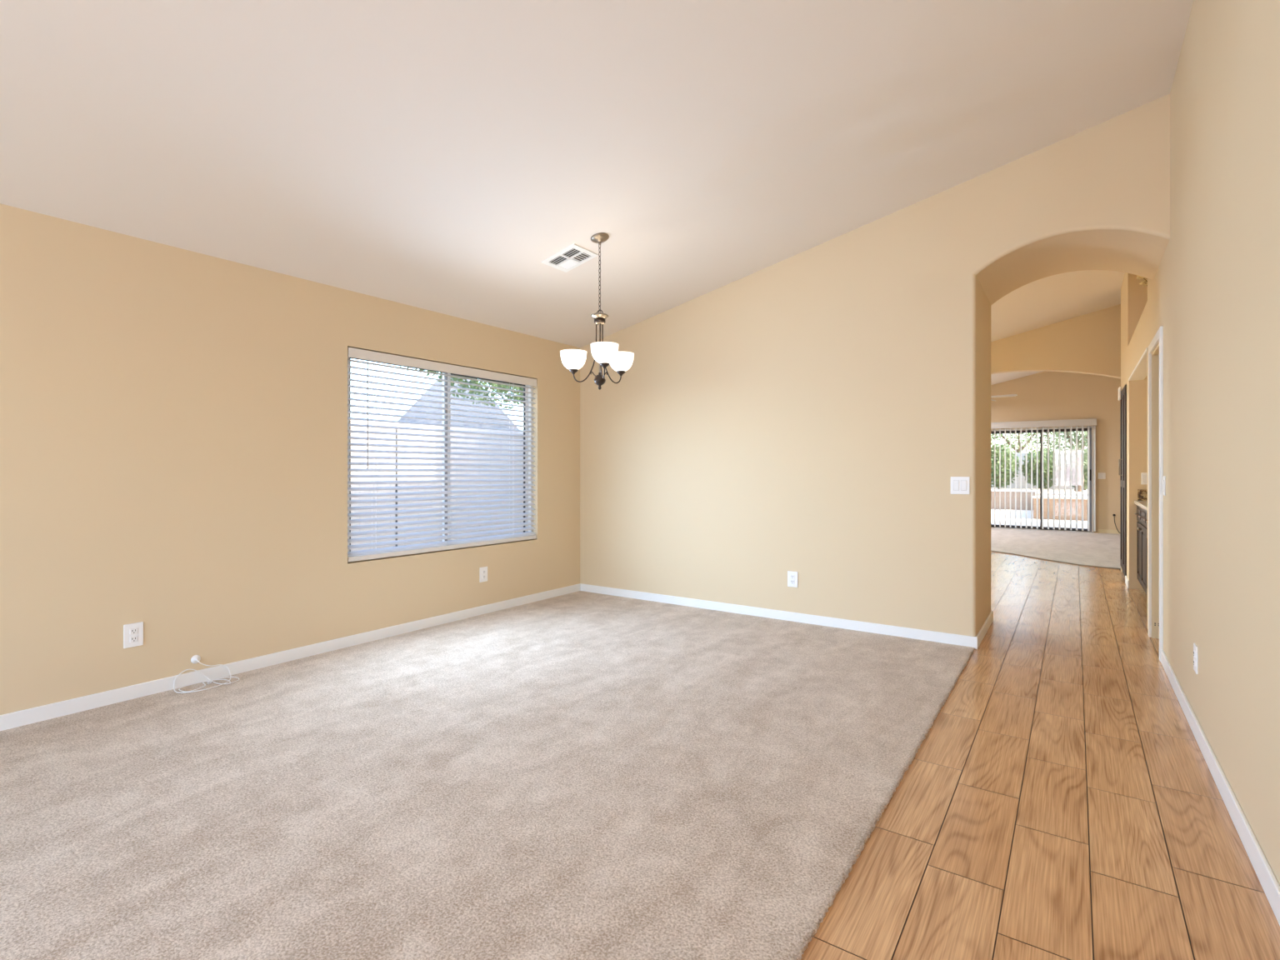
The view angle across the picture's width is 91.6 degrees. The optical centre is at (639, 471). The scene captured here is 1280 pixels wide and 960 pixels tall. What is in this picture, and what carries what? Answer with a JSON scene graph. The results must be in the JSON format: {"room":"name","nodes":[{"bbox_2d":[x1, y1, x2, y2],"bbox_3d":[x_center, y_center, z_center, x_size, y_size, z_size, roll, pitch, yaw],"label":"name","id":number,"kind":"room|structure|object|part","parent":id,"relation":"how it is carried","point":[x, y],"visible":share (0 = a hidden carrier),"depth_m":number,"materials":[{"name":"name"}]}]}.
{"room":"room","nodes":[
{"label":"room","id":0,"kind":"room"},
{"bbox_2d":[0,203,579,714],"bbox_3d":[-0.036,-0.018,7.179,0.160,2.550,18.430,0,0,35],"label":"wall","id":1,"kind":"structure","parent":0,"point":[173,421],"depth_m":3.51,"materials":[{"name":"beige paint"}]},
{"bbox_2d":[123,621,143,648],"bbox_3d":[-2.661,0.862,3.272,0.011,0.124,0.084,0,0,35],"label":"wall outlet","id":2,"kind":"object","parent":1,"relation":"attached to","point":[132,632],"visible":1,"depth_m":3.27,"materials":[{"name":"white plastic"}]},
{"bbox_2d":[130,627,137,634],"bbox_3d":[-2.659,0.841,3.270,0.004,0.029,0.034,0,0,35],"label":"receptacle","id":3,"kind":"object","parent":2,"relation":"attached to","point":[132,630],"depth_m":3.27,"materials":[{"name":"grey plastic"}]},
{"bbox_2d":[130,635,137,642],"bbox_3d":[-2.659,0.883,3.270,0.004,0.029,0.034,0,0,35],"label":"receptacle","id":4,"kind":"object","parent":2,"relation":"attached to","point":[132,638],"depth_m":3.27,"materials":[{"name":"grey plastic"}]},
{"bbox_2d":[0,583,580,730],"bbox_3d":[-2.874,1.165,2.964,0.013,0.083,7.968,0,0,35],"label":"baseboard","id":5,"kind":"structure","parent":1,"relation":"attached to","point":[12,720],"depth_m":3.69,"materials":[{"name":"white paint"}]},
{"bbox_2d":[347,356,532,562],"bbox_3d":[-1.546,-0.111,5.043,0.070,1.485,1.828,0,0,35],"label":"window","id":6,"kind":"structure","parent":1,"relation":"in","point":[448,383],"depth_m":5.02,"materials":[{"name":"white plastic"}]},
{"bbox_3d":[-1.792,-0.111,4.671,0.024,1.433,0.883,0,0,35],"label":"sash","id":7,"kind":"part","parent":6,"relation":"part of","materials":[{"name":"white plastic"}]},
{"bbox_2d":[347,347,536,561],"bbox_3d":[-1.488,-0.112,5.003,0.070,1.467,1.812,0,0,35],"label":"window blind","id":8,"kind":"object","parent":6,"relation":"attached to","point":[376,357],"visible":0.95,"depth_m":4.83,"materials":[{"name":"white plastic"}]},
{"bbox_3d":[-1.890,-0.105,4.437,0.055,1.395,0.014,0,0,35],"label":"ladder cord","id":9,"kind":"part","parent":8,"relation":"part of","materials":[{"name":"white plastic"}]},
{"bbox_3d":[-1.492,0.605,5.006,0.052,0.034,1.812,0,0,35],"label":"rail","id":10,"kind":"part","parent":8,"relation":"part of","materials":[{"name":"white"}]},
{"bbox_3d":[-1.546,-0.105,4.929,0.055,1.395,0.014,0,0,35],"label":"ladder cord","id":11,"kind":"part","parent":8,"relation":"part of","materials":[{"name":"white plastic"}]},
{"bbox_3d":[-1.134,-0.105,5.519,0.055,1.395,0.014,0,0,35],"label":"ladder cord","id":12,"kind":"part","parent":8,"relation":"part of","materials":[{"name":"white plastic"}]},
{"bbox_3d":[-1.316,-0.111,5.397,0.024,1.433,0.933,0,0,35],"label":"sash","id":13,"kind":"part","parent":6,"relation":"part of","materials":[{"name":"white plastic"}]},
{"bbox_2d":[479,566,487,582],"bbox_3d":[-1.307,0.865,5.210,0.011,0.124,0.084,0,0,35],"label":"wall outlet","id":14,"kind":"object","parent":1,"relation":"attached to","point":[482,571],"visible":1,"depth_m":5.20,"materials":[{"name":"white plastic"}]},
{"bbox_2d":[0,0,1193,384],"bbox_3d":[2.714,-2.042,5.258,6.870,1.687,18.430,0,0,35],"label":"ceiling","id":15,"kind":"structure","parent":0,"point":[432,155],"depth_m":3.03,"materials":[{"name":"white paint"}]},
{"bbox_2d":[541,243,598,272],"bbox_3d":[-0.489,-1.482,4.346,0.301,0.073,0.256,0,0,35],"label":"ceiling vent","id":16,"kind":"object","parent":15,"relation":"in","point":[574,255],"visible":1,"depth_m":4.34,"materials":[{"name":"white metal"}]},
{"bbox_2d":[560,232,634,389],"bbox_3d":[-0.267,-1.054,4.172,0.498,1.023,0.490,0,0,35],"label":"chandelier","id":17,"kind":"object","parent":15,"relation":"hanging from","point":[605,353],"visible":1,"depth_m":4.12,"materials":[{"name":"white glass"}]},
{"bbox_3d":[-0.447,-0.742,4.192,0.180,0.123,0.180,0,0,35],"label":"lamp shade","id":18,"kind":"part","parent":17,"relation":"part of","materials":[{"name":"white glass"}]},
{"bbox_3d":[-0.369,-0.787,4.168,0.172,0.384,0.008,0,0,17],"label":"arm","id":19,"kind":"part","parent":17,"relation":"part of","materials":[{"name":"brown metal"}]},
{"bbox_3d":[-0.267,-1.275,4.137,0.015,0.477,0.015,0,0,-10],"label":"chain","id":20,"kind":"part","parent":17,"relation":"part of","materials":[{"name":"brown metal"}]},
{"bbox_3d":[-0.267,-0.801,4.137,0.009,0.356,0.009,0,0,12],"label":"stem","id":21,"kind":"part","parent":17,"relation":"part of","materials":[{"name":"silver metal"}]},
{"bbox_3d":[-0.243,-0.787,4.034,0.008,0.384,0.172,0,0,-13],"label":"arm","id":22,"kind":"part","parent":17,"relation":"part of","materials":[{"name":"brown metal"}]},
{"bbox_3d":[-0.225,-0.742,3.954,0.180,0.123,0.180,0,0,35],"label":"lamp shade","id":23,"kind":"part","parent":17,"relation":"part of","materials":[{"name":"white glass"}]},
{"bbox_3d":[-0.190,-0.787,4.210,0.172,0.384,0.008,0,0,-43],"label":"arm","id":24,"kind":"part","parent":17,"relation":"part of","materials":[{"name":"brown metal"}]},
{"bbox_3d":[-0.130,-0.742,4.266,0.180,0.123,0.180,0,0,35],"label":"lamp shade","id":25,"kind":"part","parent":17,"relation":"part of","materials":[{"name":"white glass"}]},
{"bbox_2d":[990,394,1017,400],"bbox_3d":[6.087,-1.540,11.221,1.235,0.524,1.262,0,0,35],"label":"ceiling fan","id":26,"kind":"object","parent":15,"relation":"hanging from","point":[1008,395],"visible":0.06,"depth_m":10.96,"materials":[{"name":"white plastic"}]},
{"bbox_3d":[6.378,-1.322,10.993,0.497,0.055,0.146,0,0,35],"label":"blade","id":27,"kind":"part","parent":26,"relation":"part of","materials":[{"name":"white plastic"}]},
{"bbox_2d":[580,94,1169,636],"bbox_3d":[1.534,-0.507,5.343,4.517,3.468,0.982,0,0,35],"label":"wall","id":28,"kind":"structure","parent":0,"point":[812,412],"depth_m":4.72,"materials":[{"name":"beige paint"}]},
{"bbox_2d":[580,583,977,649],"bbox_3d":[0.846,1.165,5.217,3.508,0.083,0.013,0,0,35],"label":"baseboard","id":29,"kind":"structure","parent":28,"relation":"attached to","point":[938,637],"depth_m":4.93,"materials":[{"name":"white paint"}]},
{"bbox_2d":[787,570,797,587],"bbox_3d":[1.216,0.862,4.960,0.084,0.124,0.011,0,0,35],"label":"wall outlet","id":30,"kind":"object","parent":28,"relation":"attached to","point":[792,576],"visible":1,"depth_m":4.96,"materials":[{"name":"white plastic"}]},
{"bbox_2d":[950,476,969,494],"bbox_3d":[2.197,0.099,4.274,0.118,0.120,0.013,0,0,35],"label":"light switch","id":31,"kind":"object","parent":28,"relation":"attached to","point":[959,485],"visible":1,"depth_m":4.27,"materials":[{"name":"white plastic"}]},
{"bbox_2d":[975,610,993,648],"bbox_3d":[2.564,1.165,4.624,0.013,0.083,0.982,0,0,35],"label":"baseboard","id":32,"kind":"structure","parent":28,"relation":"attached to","point":[987,624],"depth_m":4.58,"materials":[{"name":"white paint"}]},
{"bbox_2d":[800,551,1279,959],"bbox_3d":[2.692,1.267,5.256,6.905,0.120,18.400,0,0,35],"label":"floor","id":33,"kind":"structure","parent":0,"point":[1062,801],"depth_m":2.15,"materials":[{"name":"brown wood"}]},
{"bbox_2d":[0,590,974,959],"bbox_3d":[-1.439,1.200,1.961,3.515,0.020,7.968,0,0,35],"label":"carpet","id":34,"kind":"object","parent":33,"relation":"on","point":[580,775],"visible":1,"depth_m":2.31,"materials":[{"name":"beige carpet"}]},
{"bbox_2d":[173,655,239,693],"bbox_3d":[-2.412,1.116,3.471,0.191,0.161,0.298,0,0,35],"label":"cable","id":35,"kind":"object","parent":34,"relation":"on","point":[196,658],"visible":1,"depth_m":3.49,"materials":[{"name":"white plastic"}]},
{"bbox_2d":[990,528,1120,568],"bbox_3d":[6.394,1.202,10.519,6.560,0.015,5.290,0,0,35],"label":"carpet","id":36,"kind":"object","parent":33,"relation":"on","point":[1085,548],"visible":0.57,"depth_m":10.00,"materials":[{"name":"beige carpet"}]},
{"bbox_2d":[1118,384,1126,576],"bbox_3d":[5.710,0.132,6.905,0.634,2.150,0.888,0,0,35],"label":"door","id":37,"kind":"structure","parent":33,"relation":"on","point":[1122,461],"depth_m":7.00,"materials":[{"name":"brown wood"}]},
{"bbox_2d":[1118,386,1121,399],"bbox_3d":[5.663,-0.913,7.352,0.022,0.140,0.200,0,0,35],"label":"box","id":38,"kind":"object","parent":37,"relation":"attached to","point":[1119,387],"visible":1,"depth_m":7.27,"materials":[{"name":"white plastic"}]},
{"bbox_3d":[5.614,0.097,7.244,0.022,2.060,0.441,0,0,35],"label":"door","id":39,"kind":"part","parent":37,"relation":"part of","materials":[{"name":"brown wood"}]},
{"bbox_3d":[5.359,0.097,6.877,0.022,2.060,0.441,0,0,35],"label":"door","id":40,"kind":"part","parent":37,"relation":"part of","materials":[{"name":"brown wood"}]},
{"bbox_2d":[1134,505,1147,595],"bbox_3d":[4.730,0.773,5.412,0.582,0.868,1.940,0,0,35],"label":"base cabinet","id":41,"kind":"object","parent":33,"relation":"on","point":[1142,514],"visible":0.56,"depth_m":5.87,"materials":[{"name":"brown wood"}]},
{"bbox_3d":[4.940,0.424,6.152,0.024,0.155,0.477,0,0,35],"label":"drawer","id":42,"kind":"part","parent":41,"relation":"part of","materials":[{"name":"brown wood"}]},
{"bbox_3d":[4.942,0.803,6.151,0.020,0.583,0.477,0,0,35],"label":"door","id":43,"kind":"part","parent":41,"relation":"part of","materials":[{"name":"brown wood"}]},
{"bbox_2d":[1134,500,1147,510],"bbox_3d":[4.736,0.320,5.408,0.577,0.036,1.942,0,0,35],"label":"countertop","id":44,"kind":"structure","parent":41,"relation":"on","point":[1143,504],"depth_m":5.84,"materials":[{"name":"stone"}]},
{"bbox_3d":[4.662,0.424,5.755,0.024,0.155,0.477,0,0,35],"label":"drawer","id":45,"kind":"part","parent":41,"relation":"part of","materials":[{"name":"brown wood"}]},
{"bbox_3d":[4.664,0.803,5.753,0.020,0.583,0.477,0,0,35],"label":"door","id":46,"kind":"part","parent":41,"relation":"part of","materials":[{"name":"brown wood"}]},
{"bbox_3d":[4.385,0.424,5.357,0.024,0.155,0.477,0,0,35],"label":"drawer","id":47,"kind":"part","parent":41,"relation":"part of","materials":[{"name":"brown wood"}]},
{"bbox_3d":[4.386,0.803,5.356,0.020,0.583,0.477,0,0,35],"label":"door","id":48,"kind":"part","parent":41,"relation":"part of","materials":[{"name":"brown wood"}]},
{"bbox_2d":[990,371,1120,532],"bbox_3d":[7.947,-0.818,12.752,6.870,4.150,0.150,0,0,35],"label":"wall","id":49,"kind":"structure","parent":0,"point":[1043,396],"depth_m":12.15,"materials":[{"name":"beige paint"}]},
{"bbox_2d":[990,425,1093,532],"bbox_3d":[8.074,0.167,12.645,1.840,2.080,0.140,0,0,35],"label":"door","id":50,"kind":"structure","parent":49,"relation":"in","point":[1091,427],"depth_m":12.38,"materials":[{"name":"white plastic"}]},
{"bbox_3d":[7.776,0.173,12.908,0.990,2.020,0.036,0,0,35],"label":"panel","id":51,"kind":"part","parent":50,"relation":"part of","materials":[{"name":"clear glass"}]},
{"bbox_3d":[8.459,0.173,12.379,0.845,2.020,0.036,0,0,35],"label":"panel","id":52,"kind":"part","parent":50,"relation":"part of","materials":[{"name":"clear glass"}]},
{"bbox_3d":[8.765,0.077,12.127,0.039,0.220,0.026,0,0,35],"label":"handle","id":53,"kind":"part","parent":50,"relation":"part of","materials":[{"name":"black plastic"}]},
{"bbox_2d":[990,418,1096,531],"bbox_3d":[7.998,0.077,12.549,1.945,2.170,0.125,0,0,35],"label":"vertical blind","id":54,"kind":"object","parent":49,"relation":"attached to","point":[1091,422],"visible":0.82,"depth_m":12.46,"materials":[{"name":"white plastic"}]},
{"bbox_2d":[1098,472,1105,479],"bbox_3d":[8.893,0.092,11.992,0.118,0.120,0.013,0,0,35],"label":"light switch","id":55,"kind":"object","parent":49,"relation":"attached to","point":[1101,475],"visible":1,"depth_m":11.99,"materials":[{"name":"white plastic"}]},
{"bbox_2d":[1097,529,1119,534],"bbox_3d":[9.717,1.165,11.417,2.140,0.083,0.013,0,0,35],"label":"baseboard","id":56,"kind":"structure","parent":49,"relation":"attached to","point":[1099,531],"depth_m":11.93,"materials":[{"name":"beige paint"}]},
{"bbox_2d":[990,304,1120,379],"bbox_3d":[5.387,-0.733,9.076,6.560,3.880,0.150,0,0,35],"label":"wall header","id":57,"kind":"structure","parent":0,"point":[1089,343],"depth_m":8.61,"materials":[{"name":"beige paint"}]},
{"bbox_2d":[990,550,1120,569],"bbox_3d":[4.761,1.201,9.829,0.446,0.018,4.930,0,0,-31],"label":"trim","id":58,"kind":"structure","parent":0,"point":[991,551],"depth_m":8.24,"materials":[{"name":"brown wood"}]},
{"bbox_2d":[1144,375,1147,489],"bbox_3d":[4.791,0.144,5.369,0.553,2.265,2.050,0,0,35],"label":"wall","id":59,"kind":"structure","parent":0,"point":[1146,377],"depth_m":6.32,"materials":[{"name":"beige paint"}]},
{"bbox_2d":[1140,472,1147,484],"bbox_3d":[5.129,0.077,6.314,0.072,0.120,0.013,0,0,35],"label":"light switch","id":60,"kind":"object","parent":59,"relation":"attached to","point":[1143,475],"visible":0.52,"depth_m":6.32,"materials":[{"name":"white plastic"}]},
{"bbox_2d":[1120,0,1279,884],"bbox_3d":[2.190,-0.543,2.233,0.120,3.600,12.870,0,0,35],"label":"wall","id":61,"kind":"structure","parent":0,"point":[1214,290],"depth_m":2.37,"materials":[{"name":"beige paint"}]},
{"bbox_2d":[1125,575,1129,588],"bbox_3d":[5.122,1.165,6.547,0.013,0.083,0.360,0,0,35],"label":"baseboard strip","id":62,"kind":"object","parent":61,"relation":"attached to","point":[1127,581],"visible":1,"depth_m":6.45,"materials":[{"name":"white paint"}]},
{"bbox_2d":[1128,347,1147,380],"bbox_3d":[4.506,-0.938,5.556,0.126,0.024,1.970,0,0,35],"label":"trim","id":63,"kind":"structure","parent":61,"relation":"attached to","point":[1140,372],"depth_m":5.73,"materials":[{"name":"white paint"}]},
{"bbox_2d":[1137,489,1147,500],"bbox_3d":[4.747,0.244,5.400,0.550,0.114,1.943,0,0,35],"label":"backsplash","id":64,"kind":"structure","parent":61,"relation":"attached to","point":[1142,493],"depth_m":6.32,"materials":[{"name":"stone"}]},
{"bbox_2d":[1142,277,1147,311],"bbox_3d":[4.836,-1.743,5.435,0.553,0.970,2.250,0,0,35],"label":"wall","id":65,"kind":"structure","parent":61,"relation":"attached to","point":[1145,287],"depth_m":6.46,"materials":[{"name":"beige paint"}]},
{"bbox_2d":[1135,275,1147,286],"bbox_3d":[4.758,-1.601,5.709,0.324,0.586,0.312,0,0,-41],"label":"flower arrangement","id":66,"kind":"object","parent":65,"relation":"on","point":[1143,283],"visible":0.11,"depth_m":5.79,"materials":[{"name":"brown"}]},
{"bbox_2d":[1148,325,1163,661],"bbox_3d":[3.570,0.146,4.215,0.146,2.122,0.784,0,0,35],"label":"trim","id":67,"kind":"structure","parent":61,"relation":"attached to","point":[1155,359],"depth_m":4.49,"materials":[{"name":"white paint"}]},
{"bbox_2d":[1162,475,1165,495],"bbox_3d":[3.238,0.091,3.849,0.013,0.120,0.072,0,0,35],"label":"light switch","id":68,"kind":"object","parent":61,"relation":"attached to","point":[1164,477],"visible":1,"depth_m":3.82,"materials":[{"name":"white plastic"}]},
{"bbox_2d":[1193,643,1198,674],"bbox_3d":[2.540,0.857,2.849,0.011,0.124,0.084,0,0,35],"label":"wall outlet","id":69,"kind":"object","parent":61,"relation":"attached to","point":[1195,647],"visible":1,"depth_m":2.83,"materials":[{"name":"white plastic"}]},
{"bbox_2d":[1160,650,1279,925],"bbox_3d":[0.912,1.165,0.519,0.013,0.083,8.295,0,0,35],"label":"baseboard","id":70,"kind":"structure","parent":61,"relation":"attached to","point":[1271,887],"depth_m":2.14,"materials":[{"name":"white paint"}]},
{"label":"outside","id":71,"kind":"structure","parent":0,"visible":0},
{"bbox_2d":[990,509,1087,522],"bbox_3d":[14.314,1.522,20.497,120.000,0.370,130.000,0,0,35],"label":"ground","id":72,"kind":"structure","parent":71,"point":[1007,512],"depth_m":18.76,"materials":[{"name":"white concrete"}]},
{"bbox_2d":[350,420,523,551],"bbox_3d":[-2.860,0.372,8.096,0.200,1.930,18.000,0,0,35],"label":"fence","id":73,"kind":"object","parent":72,"relation":"on","point":[354,422],"visible":0.16,"depth_m":8.12,"materials":[{"name":"grey"}]},
{"bbox_2d":[397,376,519,429],"bbox_3d":[-4.299,-0.588,14.627,2.600,3.850,3.500,0,0,-17],"label":"house","id":74,"kind":"structure","parent":72,"relation":"on","point":[437,387],"depth_m":13.25,"materials":[{"name":"grey paint"}]},
{"bbox_2d":[400,365,523,409],"bbox_3d":[-2.834,-0.863,10.647,2.408,4.416,5.086,0,0,33],"label":"shade tree","id":75,"kind":"object","parent":72,"relation":"on","point":[457,379],"visible":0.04,"depth_m":10.78,"materials":[{"name":"green plant"}]},
{"bbox_2d":[990,489,1036,509],"bbox_3d":[11.460,0.997,22.611,4.940,0.680,0.260,0,0,35],"label":"wall","id":76,"kind":"structure","parent":72,"relation":"on","point":[1007,492],"depth_m":21.52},
{"bbox_2d":[990,431,1074,453],"bbox_3d":[18.212,-1.181,29.979,6.126,5.056,3.213,0,0,35],"label":"shade tree","id":77,"kind":"object","parent":72,"relation":"on","point":[1012,446],"visible":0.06,"depth_m":29.83,"materials":[{"name":"green plant"}]},
{"bbox_2d":[990,451,1084,489],"bbox_3d":[18.264,0.272,26.154,28.040,2.130,0.200,0,0,35],"label":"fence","id":78,"kind":"object","parent":72,"relation":"on","point":[1023,482],"visible":0.02,"depth_m":27.08,"materials":[{"name":"white"}]},
{"bbox_2d":[990,519,1087,528],"bbox_3d":[9.232,1.327,14.093,11.000,0.160,3.520,0,0,35],"label":"patio slab","id":79,"kind":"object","parent":72,"relation":"on","point":[1007,521],"visible":0.11,"depth_m":14.73,"materials":[{"name":"concrete"}]},
{"bbox_2d":[1032,495,1087,520],"bbox_3d":[12.692,1.022,16.384,3.990,0.630,0.260,0,0,35],"label":"wall","id":80,"kind":"structure","parent":72,"relation":"on","point":[1045,498],"depth_m":17.04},
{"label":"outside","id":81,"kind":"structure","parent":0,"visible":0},
{"bbox_2d":[990,488,1087,496],"bbox_3d":[15.035,1.047,21.530,24.000,0.580,10.880,0,0,35],"label":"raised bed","id":82,"kind":"object","parent":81,"point":[1045,491],"visible":0.09,"depth_m":22.40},
{"bbox_2d":[990,443,1019,489],"bbox_3d":[15.200,-0.219,26.338,1.502,1.983,1.492,0,0,35],"label":"shrub","id":83,"kind":"object","parent":82,"relation":"on","point":[1007,453],"visible":0.56,"depth_m":26.00,"materials":[{"name":"green plant"}]},
{"bbox_3d":[15.216,0.043,26.331,0.719,1.434,0.719,0,0,35],"label":"stem","id":84,"kind":"part","parent":83,"relation":"part of","materials":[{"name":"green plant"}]},
{"bbox_2d":[1021,446,1063,489],"bbox_3d":[16.615,-0.122,25.719,1.499,1.770,1.461,0,0,-1],"label":"shrub","id":85,"kind":"object","parent":82,"relation":"on","point":[1034,454],"visible":0.61,"depth_m":25.50,"materials":[{"name":"green plant"}]},
{"bbox_2d":[1034,430,1087,491],"bbox_3d":[16.090,-1.352,23.009,3.909,4.256,2.586,0,0,35],"label":"shade tree","id":86,"kind":"object","parent":82,"relation":"on","point":[1067,433],"visible":0.1,"depth_m":22.83,"materials":[{"name":"green plant"}]},
{"bbox_2d":[1062,452,1087,489],"bbox_3d":[17.613,0.015,24.776,1.348,1.632,1.454,0,0,35],"label":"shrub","id":87,"kind":"object","parent":82,"relation":"on","point":[1067,465],"visible":0.31,"depth_m":24.66,"materials":[{"name":"green plant"}]}
]}

